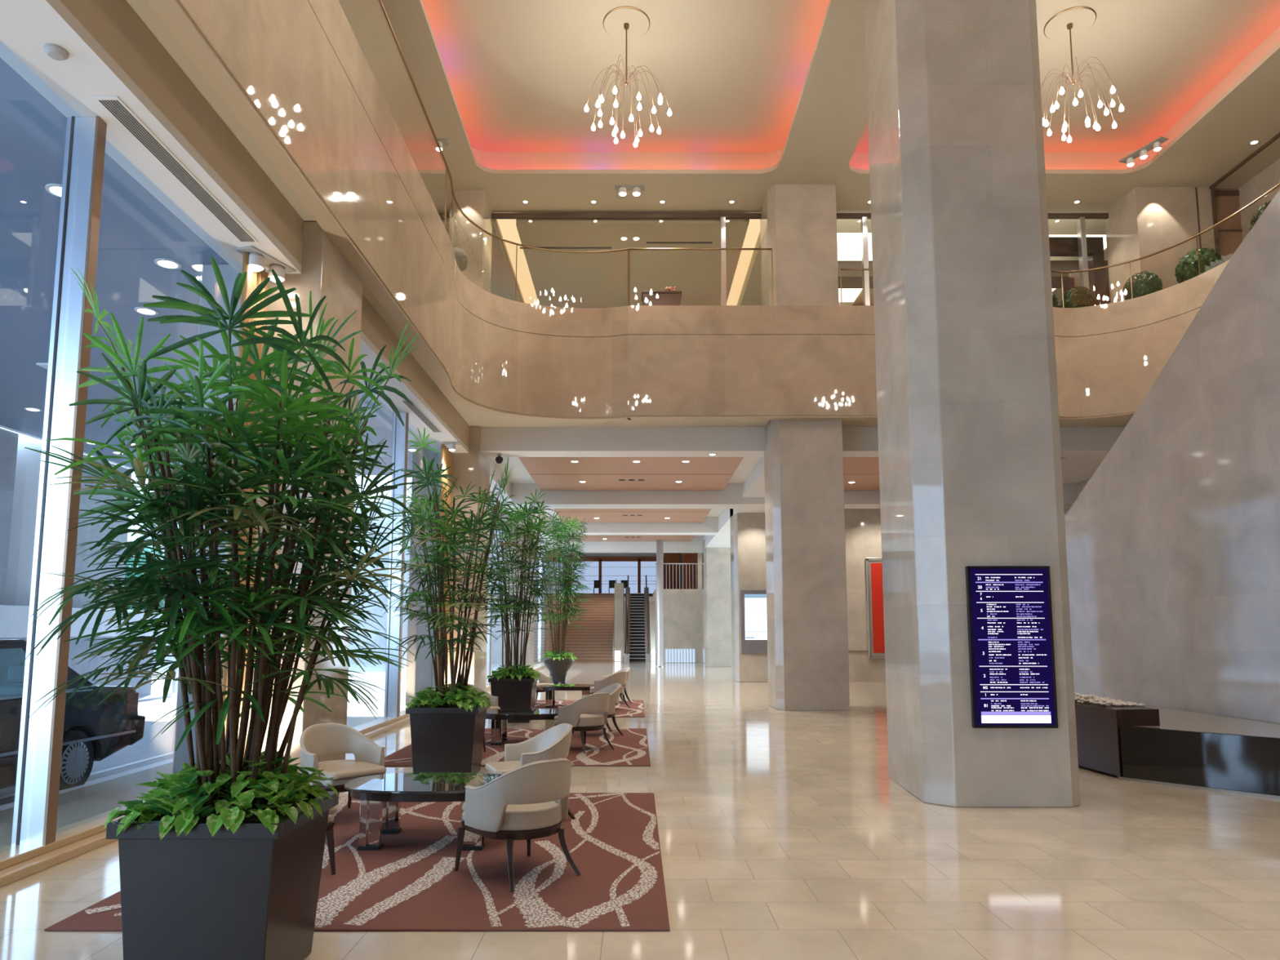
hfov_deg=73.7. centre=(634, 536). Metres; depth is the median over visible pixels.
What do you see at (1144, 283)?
topiary ball
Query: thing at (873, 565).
framed artwork
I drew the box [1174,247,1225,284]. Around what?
topiary ball
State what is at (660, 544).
steel column
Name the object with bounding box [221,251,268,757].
window curtain
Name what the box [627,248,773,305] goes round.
glass railing
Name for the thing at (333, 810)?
seat cushion
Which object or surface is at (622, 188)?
cluster
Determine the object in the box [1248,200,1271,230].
topiary ball
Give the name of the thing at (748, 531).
marble pillar
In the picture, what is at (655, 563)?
metal railing
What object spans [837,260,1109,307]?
trim
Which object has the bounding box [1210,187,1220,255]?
trim
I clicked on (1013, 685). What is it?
screen
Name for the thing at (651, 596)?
floor
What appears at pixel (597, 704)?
armchair
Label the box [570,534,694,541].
ceiling panel
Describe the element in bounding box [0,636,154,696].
wall
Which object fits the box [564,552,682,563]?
ceiling
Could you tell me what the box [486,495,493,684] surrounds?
window mullion
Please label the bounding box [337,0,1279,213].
ceiling
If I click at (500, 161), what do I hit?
ceiling
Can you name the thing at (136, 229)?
ceiling
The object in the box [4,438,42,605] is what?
wall
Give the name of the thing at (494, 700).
armchair
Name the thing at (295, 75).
parapet
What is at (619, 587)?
wall
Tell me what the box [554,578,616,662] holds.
staircase
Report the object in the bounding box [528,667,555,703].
armchair
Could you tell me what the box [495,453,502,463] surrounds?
security camera
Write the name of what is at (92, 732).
sedan
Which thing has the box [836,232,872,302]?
window
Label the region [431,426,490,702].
marble pillar
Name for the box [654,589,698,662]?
wall
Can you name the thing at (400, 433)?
window mullion
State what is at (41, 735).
window mullion
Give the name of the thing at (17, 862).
trim
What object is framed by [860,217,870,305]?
wall post
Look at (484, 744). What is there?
armchair
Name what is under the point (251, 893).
planter
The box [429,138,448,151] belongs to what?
cluster
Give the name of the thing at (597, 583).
chair
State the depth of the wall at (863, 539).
28.95 m
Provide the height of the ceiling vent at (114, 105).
0.017 m
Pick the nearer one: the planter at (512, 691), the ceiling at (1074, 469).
the planter at (512, 691)
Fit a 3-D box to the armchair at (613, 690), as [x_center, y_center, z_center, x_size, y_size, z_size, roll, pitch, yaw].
[-0.605,2.833,14.030,0.766,0.822,0.707,2,-7,-21]
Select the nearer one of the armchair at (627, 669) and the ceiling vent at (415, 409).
the ceiling vent at (415, 409)
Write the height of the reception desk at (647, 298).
0.900 m
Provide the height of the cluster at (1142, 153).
0.195 m
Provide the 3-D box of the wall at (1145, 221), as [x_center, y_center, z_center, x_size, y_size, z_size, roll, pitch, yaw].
[12.430,-6.382,20.179,1.740,3.300,1.280,0,-6,0]
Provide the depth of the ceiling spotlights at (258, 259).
9.48 m
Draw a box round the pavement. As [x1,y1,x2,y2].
[0,669,498,848]
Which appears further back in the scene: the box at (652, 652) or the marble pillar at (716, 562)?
the box at (652, 652)
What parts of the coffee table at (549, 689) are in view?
leg, leg, glass, leg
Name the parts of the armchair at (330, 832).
seat, leg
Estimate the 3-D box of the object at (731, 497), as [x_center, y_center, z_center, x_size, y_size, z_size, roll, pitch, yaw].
[5.150,-1.340,27.511,18.100,0.720,1.000,0,-6,0]
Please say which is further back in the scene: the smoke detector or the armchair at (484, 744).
the armchair at (484, 744)
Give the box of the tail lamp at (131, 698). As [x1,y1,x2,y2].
[125,692,138,715]
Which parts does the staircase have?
handrail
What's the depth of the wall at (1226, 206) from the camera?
19.71 m
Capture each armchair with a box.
[299,722,386,808]
[326,805,337,875]
[448,699,485,751]
[454,758,581,891]
[467,683,500,719]
[484,723,575,819]
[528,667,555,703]
[554,692,614,753]
[572,683,622,735]
[590,671,630,708]
[602,667,631,702]
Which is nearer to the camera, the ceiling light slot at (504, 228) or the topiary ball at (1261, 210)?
the topiary ball at (1261, 210)
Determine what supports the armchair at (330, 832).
on the area rug at (411, 883)
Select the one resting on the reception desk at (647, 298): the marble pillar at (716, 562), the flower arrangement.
the flower arrangement
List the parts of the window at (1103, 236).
light panel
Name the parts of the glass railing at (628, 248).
post, handrail, post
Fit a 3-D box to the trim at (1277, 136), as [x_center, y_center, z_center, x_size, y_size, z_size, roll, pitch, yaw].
[13.300,-9.491,6.728,0.060,0.060,26.300,0,-6,0]
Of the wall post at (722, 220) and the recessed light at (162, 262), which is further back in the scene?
the wall post at (722, 220)
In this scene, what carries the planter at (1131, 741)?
on the floor at (784, 834)
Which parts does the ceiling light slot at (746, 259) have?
lamp rail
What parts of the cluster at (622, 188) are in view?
mounting plate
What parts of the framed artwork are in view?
red panel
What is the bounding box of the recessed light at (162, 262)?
[154,257,181,269]
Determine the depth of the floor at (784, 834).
6.26 m
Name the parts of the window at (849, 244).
light panel, light panel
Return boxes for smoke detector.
[43,43,68,61]
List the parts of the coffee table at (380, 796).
leg, leg, glass, leg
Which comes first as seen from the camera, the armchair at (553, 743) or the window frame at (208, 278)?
the armchair at (553, 743)
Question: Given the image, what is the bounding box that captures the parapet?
[144,0,1229,421]
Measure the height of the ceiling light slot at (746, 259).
0.410 m
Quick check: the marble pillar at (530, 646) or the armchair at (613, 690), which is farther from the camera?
the marble pillar at (530, 646)
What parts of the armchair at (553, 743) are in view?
leg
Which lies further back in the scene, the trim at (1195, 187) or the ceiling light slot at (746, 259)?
the ceiling light slot at (746, 259)
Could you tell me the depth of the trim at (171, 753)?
11.61 m
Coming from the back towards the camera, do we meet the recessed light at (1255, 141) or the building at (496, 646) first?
the building at (496, 646)
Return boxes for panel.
[0,604,177,692]
[518,457,743,490]
[553,508,711,522]
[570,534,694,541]
[843,457,1065,490]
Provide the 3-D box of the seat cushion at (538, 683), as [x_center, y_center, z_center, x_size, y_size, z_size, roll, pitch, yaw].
[-2.270,3.449,19.913,0.650,0.060,0.568,-6,-9,44]
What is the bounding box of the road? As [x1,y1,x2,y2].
[0,663,502,805]
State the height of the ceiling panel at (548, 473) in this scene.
0.232 m
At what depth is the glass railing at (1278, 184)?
18.47 m
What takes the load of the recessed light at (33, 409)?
in the ceiling at (136, 229)
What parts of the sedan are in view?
seat, belt trim, moulding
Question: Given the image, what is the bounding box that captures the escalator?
[623,575,651,662]
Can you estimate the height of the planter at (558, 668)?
0.850 m
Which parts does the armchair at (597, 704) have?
seat, leg, leg, leg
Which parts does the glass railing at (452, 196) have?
post, glass panel, post, post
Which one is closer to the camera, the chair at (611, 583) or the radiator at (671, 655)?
the radiator at (671, 655)
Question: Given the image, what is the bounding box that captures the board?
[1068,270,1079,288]
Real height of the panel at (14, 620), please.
2.350 m
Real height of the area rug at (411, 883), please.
0.017 m
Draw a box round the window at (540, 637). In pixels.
[533,539,546,666]
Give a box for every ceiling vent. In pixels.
[35,363,48,369]
[93,95,258,243]
[400,399,442,432]
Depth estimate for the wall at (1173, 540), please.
11.69 m
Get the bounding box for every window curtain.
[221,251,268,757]
[435,443,453,690]
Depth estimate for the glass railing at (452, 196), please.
16.35 m
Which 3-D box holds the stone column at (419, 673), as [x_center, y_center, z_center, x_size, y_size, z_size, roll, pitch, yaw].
[-5.050,0.927,20.773,0.600,6.300,1.100,0,-6,0]
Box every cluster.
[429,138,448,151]
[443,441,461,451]
[614,184,644,195]
[1119,136,1168,166]
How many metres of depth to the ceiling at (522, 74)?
16.66 m
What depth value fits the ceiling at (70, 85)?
7.11 m
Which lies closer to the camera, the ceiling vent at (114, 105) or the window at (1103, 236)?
the ceiling vent at (114, 105)
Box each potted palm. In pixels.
[20,257,426,959]
[380,426,527,773]
[471,489,563,722]
[524,511,591,684]
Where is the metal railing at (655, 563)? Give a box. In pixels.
[654,563,697,589]
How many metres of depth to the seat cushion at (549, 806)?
5.96 m
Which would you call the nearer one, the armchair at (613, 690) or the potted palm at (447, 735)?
the potted palm at (447, 735)
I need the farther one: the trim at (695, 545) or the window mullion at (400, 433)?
the trim at (695, 545)
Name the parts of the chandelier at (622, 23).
bulb, bulb, bulb, bulb, bulb, bulb, arm, arm, bulb, arm, arm, arm, bulb, bulb, bulb, bulb, arm, bulb, stem, ceiling plate, bulb, bulb, bulb, bulb, bulb, arm, arm, arm, bulb, bulb, bulb, bulb, bulb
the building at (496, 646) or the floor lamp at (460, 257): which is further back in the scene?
the building at (496, 646)
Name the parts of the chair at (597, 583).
backrest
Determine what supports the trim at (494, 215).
attached to the wall at (1145, 221)
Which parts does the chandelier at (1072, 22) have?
bulb, bulb, bulb, bulb, arm, bulb, bulb, bulb, arm, arm, bulb, arm, ceiling plate, stem, bulb, arm, bulb, arm, bulb, arm, arm, arm, arm, bulb, arm, arm, bulb, bulb, bulb, bulb, bulb, bulb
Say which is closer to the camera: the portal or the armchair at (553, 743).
the armchair at (553, 743)
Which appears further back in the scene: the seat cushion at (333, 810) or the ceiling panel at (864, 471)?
the ceiling panel at (864, 471)
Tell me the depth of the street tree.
27.27 m
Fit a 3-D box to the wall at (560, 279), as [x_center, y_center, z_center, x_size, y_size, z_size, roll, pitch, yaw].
[3.750,-6.869,28.924,20.900,0.120,16.000,0,-6,0]
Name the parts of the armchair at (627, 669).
leg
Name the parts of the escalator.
handrail, handrail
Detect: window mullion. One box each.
[11,115,106,844]
[384,412,408,716]
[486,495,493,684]
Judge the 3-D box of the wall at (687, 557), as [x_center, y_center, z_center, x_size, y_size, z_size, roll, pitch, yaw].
[2.975,2.247,53.538,1.542,2.760,4.081,3,-7,-29]
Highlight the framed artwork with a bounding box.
[866,557,884,658]
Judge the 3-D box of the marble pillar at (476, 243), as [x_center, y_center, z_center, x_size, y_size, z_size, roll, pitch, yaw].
[-3.900,-6.400,20.246,0.800,3.350,1.150,0,-6,0]
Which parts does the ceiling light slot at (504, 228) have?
lamp rail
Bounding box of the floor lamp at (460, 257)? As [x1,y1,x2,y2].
[453,246,467,271]
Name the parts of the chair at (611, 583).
backrest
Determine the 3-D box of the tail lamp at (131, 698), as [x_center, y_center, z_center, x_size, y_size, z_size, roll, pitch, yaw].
[-6.362,2.047,10.498,0.392,0.258,0.220,0,-6,4]
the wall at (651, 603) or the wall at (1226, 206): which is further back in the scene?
the wall at (651, 603)
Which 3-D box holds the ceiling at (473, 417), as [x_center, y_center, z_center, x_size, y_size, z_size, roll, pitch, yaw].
[3.700,-3.919,8.731,20.800,0.100,31.500,0,-6,0]
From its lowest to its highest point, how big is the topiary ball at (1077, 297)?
1.030 m
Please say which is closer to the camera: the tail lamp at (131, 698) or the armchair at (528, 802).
the armchair at (528, 802)
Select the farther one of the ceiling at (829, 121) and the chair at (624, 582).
the chair at (624, 582)
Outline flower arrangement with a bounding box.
[664,286,676,291]
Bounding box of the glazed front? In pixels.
[568,556,664,593]
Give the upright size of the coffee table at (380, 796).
0.465 m
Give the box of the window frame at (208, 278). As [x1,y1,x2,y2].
[172,264,239,773]
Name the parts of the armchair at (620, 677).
leg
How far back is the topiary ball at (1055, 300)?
19.53 m
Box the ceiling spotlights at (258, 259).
[235,245,296,282]
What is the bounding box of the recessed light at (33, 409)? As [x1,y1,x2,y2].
[24,407,41,411]
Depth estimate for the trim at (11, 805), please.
10.24 m
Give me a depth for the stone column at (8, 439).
19.17 m
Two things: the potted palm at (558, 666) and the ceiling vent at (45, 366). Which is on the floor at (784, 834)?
the potted palm at (558, 666)
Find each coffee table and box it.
[343,772,502,850]
[485,708,558,745]
[537,684,594,707]
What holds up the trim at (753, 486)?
attached to the wall at (1107, 291)
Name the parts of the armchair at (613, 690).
leg, leg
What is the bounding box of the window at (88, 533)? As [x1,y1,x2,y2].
[71,453,131,609]
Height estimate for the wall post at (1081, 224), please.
3.100 m
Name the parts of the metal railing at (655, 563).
rail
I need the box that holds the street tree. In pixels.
[124,546,169,611]
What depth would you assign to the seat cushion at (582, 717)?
12.06 m
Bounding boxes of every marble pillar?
[220,222,362,786]
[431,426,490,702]
[451,189,492,293]
[502,508,535,669]
[702,539,732,666]
[729,508,768,681]
[760,184,849,710]
[864,0,1080,807]
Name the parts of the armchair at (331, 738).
leg, seat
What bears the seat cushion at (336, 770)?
on the armchair at (331, 738)
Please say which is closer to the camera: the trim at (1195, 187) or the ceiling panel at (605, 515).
the trim at (1195, 187)
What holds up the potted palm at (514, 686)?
on the floor at (784, 834)
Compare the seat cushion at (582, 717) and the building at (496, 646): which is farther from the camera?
the building at (496, 646)
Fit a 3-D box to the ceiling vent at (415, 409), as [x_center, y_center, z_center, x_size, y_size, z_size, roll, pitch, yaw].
[-4.130,-2.334,16.655,0.190,0.017,2.520,0,-6,0]
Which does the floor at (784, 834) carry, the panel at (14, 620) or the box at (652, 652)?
the box at (652, 652)
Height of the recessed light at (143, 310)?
0.020 m
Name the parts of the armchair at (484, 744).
leg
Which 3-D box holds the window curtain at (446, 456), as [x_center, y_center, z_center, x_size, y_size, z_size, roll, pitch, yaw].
[-4.280,0.812,19.176,0.095,5.680,1.104,0,-6,0]
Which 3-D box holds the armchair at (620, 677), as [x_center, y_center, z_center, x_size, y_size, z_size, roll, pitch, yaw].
[-0.537,3.340,18.637,0.766,0.822,0.707,-5,-8,37]
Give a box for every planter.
[106,791,338,959]
[405,702,490,773]
[488,675,539,722]
[542,657,574,684]
[1074,692,1279,799]
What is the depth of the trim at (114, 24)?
7.83 m
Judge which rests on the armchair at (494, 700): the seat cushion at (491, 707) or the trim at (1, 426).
the seat cushion at (491, 707)
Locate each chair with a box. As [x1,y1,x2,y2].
[593,580,600,593]
[608,580,615,593]
[621,580,627,588]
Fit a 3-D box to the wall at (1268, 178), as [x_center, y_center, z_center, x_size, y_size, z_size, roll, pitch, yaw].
[14.150,-2.994,11.647,0.300,11.900,37.500,0,-6,0]
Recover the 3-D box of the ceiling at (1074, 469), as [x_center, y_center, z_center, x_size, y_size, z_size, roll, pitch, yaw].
[4.790,-0.793,33.487,18.820,0.600,25.600,0,-6,0]
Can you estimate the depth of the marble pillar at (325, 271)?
10.03 m
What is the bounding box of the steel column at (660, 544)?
[655,539,664,666]
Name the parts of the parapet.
panel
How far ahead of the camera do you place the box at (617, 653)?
47.46 m
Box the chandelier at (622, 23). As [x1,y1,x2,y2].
[584,6,671,146]
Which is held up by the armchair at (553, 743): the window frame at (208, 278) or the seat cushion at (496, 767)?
the seat cushion at (496, 767)
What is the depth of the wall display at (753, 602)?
28.66 m
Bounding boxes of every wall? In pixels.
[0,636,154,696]
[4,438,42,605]
[441,219,873,308]
[493,288,1110,529]
[546,550,702,662]
[613,582,624,661]
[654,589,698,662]
[663,552,697,589]
[844,508,885,681]
[1063,158,1279,515]
[1064,189,1279,724]
[1105,186,1215,302]
[1214,188,1242,262]
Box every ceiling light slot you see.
[493,218,540,305]
[726,218,760,305]
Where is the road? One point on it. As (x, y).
(151, 706)
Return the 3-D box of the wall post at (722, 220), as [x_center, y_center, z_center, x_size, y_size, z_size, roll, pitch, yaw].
[2.150,-6.244,20.697,0.120,3.100,0.180,0,-6,0]
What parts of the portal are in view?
door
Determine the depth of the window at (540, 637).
40.38 m
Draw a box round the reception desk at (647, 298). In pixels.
[640,291,681,305]
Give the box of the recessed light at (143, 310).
[134,306,158,315]
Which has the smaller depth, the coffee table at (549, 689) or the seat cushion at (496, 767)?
the seat cushion at (496, 767)
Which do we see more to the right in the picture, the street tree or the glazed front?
the glazed front
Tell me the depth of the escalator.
50.88 m
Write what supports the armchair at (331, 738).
on the area rug at (411, 883)
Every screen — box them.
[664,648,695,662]
[964,565,1057,728]
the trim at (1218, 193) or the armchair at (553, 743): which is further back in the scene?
the trim at (1218, 193)
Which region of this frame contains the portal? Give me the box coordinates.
[1048,236,1106,305]
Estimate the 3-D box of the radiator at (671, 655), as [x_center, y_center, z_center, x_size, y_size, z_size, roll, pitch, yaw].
[2.425,6.339,45.555,1.650,0.720,0.050,0,-6,0]
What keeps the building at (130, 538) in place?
on the road
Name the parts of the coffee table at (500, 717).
leg, leg, glass, leg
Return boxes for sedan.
[0,639,145,790]
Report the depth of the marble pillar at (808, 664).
18.87 m
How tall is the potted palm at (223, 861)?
3.566 m
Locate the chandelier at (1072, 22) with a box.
[1040,6,1124,142]
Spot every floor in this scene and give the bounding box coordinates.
[0,661,1279,959]
[624,589,655,600]
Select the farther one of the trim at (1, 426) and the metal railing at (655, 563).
the metal railing at (655, 563)
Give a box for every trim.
[0,425,147,474]
[0,663,546,887]
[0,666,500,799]
[0,668,497,810]
[59,0,469,448]
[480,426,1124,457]
[491,213,1108,218]
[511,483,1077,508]
[539,516,730,534]
[555,536,703,552]
[703,457,764,547]
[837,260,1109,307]
[1195,186,1201,248]
[1208,132,1279,189]
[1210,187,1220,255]
[1215,190,1242,231]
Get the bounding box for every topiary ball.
[1052,293,1058,307]
[1059,285,1096,307]
[1122,271,1163,299]
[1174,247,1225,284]
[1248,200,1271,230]
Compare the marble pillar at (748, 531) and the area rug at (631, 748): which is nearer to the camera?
the area rug at (631, 748)
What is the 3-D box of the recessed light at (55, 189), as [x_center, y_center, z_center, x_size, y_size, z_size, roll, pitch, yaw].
[-5.889,-3.551,8.782,0.297,0.020,0.292,0,-6,0]
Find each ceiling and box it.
[0,0,468,453]
[0,57,426,475]
[125,0,1132,426]
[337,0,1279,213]
[422,0,1279,305]
[471,26,1279,169]
[489,457,1104,550]
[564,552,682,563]
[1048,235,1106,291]
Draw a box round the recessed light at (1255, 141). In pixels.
[1249,139,1258,144]
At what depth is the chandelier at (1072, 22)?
15.31 m
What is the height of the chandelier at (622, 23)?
2.111 m
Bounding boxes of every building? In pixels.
[0,426,154,609]
[139,502,504,663]
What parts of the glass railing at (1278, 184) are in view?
post, post, post, post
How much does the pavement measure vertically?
0.280 m
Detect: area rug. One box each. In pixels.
[44,792,670,931]
[384,728,650,766]
[534,699,644,717]
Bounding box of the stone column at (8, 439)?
[0,427,18,604]
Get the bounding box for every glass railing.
[377,0,630,305]
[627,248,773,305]
[840,182,1279,307]
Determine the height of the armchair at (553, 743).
0.822 m
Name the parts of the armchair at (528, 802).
leg, leg, seat, leg, leg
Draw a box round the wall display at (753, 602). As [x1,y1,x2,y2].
[740,590,767,653]
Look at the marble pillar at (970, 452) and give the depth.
8.86 m
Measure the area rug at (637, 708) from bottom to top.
0.017 m
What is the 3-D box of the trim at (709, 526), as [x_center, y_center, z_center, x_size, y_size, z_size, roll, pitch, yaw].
[5.150,-0.481,35.415,18.100,0.700,0.900,0,-6,0]
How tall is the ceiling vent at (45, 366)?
0.030 m
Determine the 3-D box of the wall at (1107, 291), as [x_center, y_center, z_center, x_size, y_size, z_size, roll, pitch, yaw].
[3.650,-4.485,28.738,21.300,6.600,16.250,0,-6,0]
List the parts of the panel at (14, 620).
support post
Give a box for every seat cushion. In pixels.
[318,761,386,779]
[328,805,337,813]
[462,800,555,810]
[484,760,520,774]
[486,706,500,710]
[536,682,553,687]
[554,714,599,719]
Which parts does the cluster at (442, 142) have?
mounting plate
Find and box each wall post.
[720,217,726,305]
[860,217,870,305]
[1076,217,1088,288]
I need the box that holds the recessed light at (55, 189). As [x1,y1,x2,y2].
[44,183,62,197]
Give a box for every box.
[614,650,620,661]
[650,650,655,661]
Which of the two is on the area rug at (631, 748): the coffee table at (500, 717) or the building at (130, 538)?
the coffee table at (500, 717)
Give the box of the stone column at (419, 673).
[405,443,438,705]

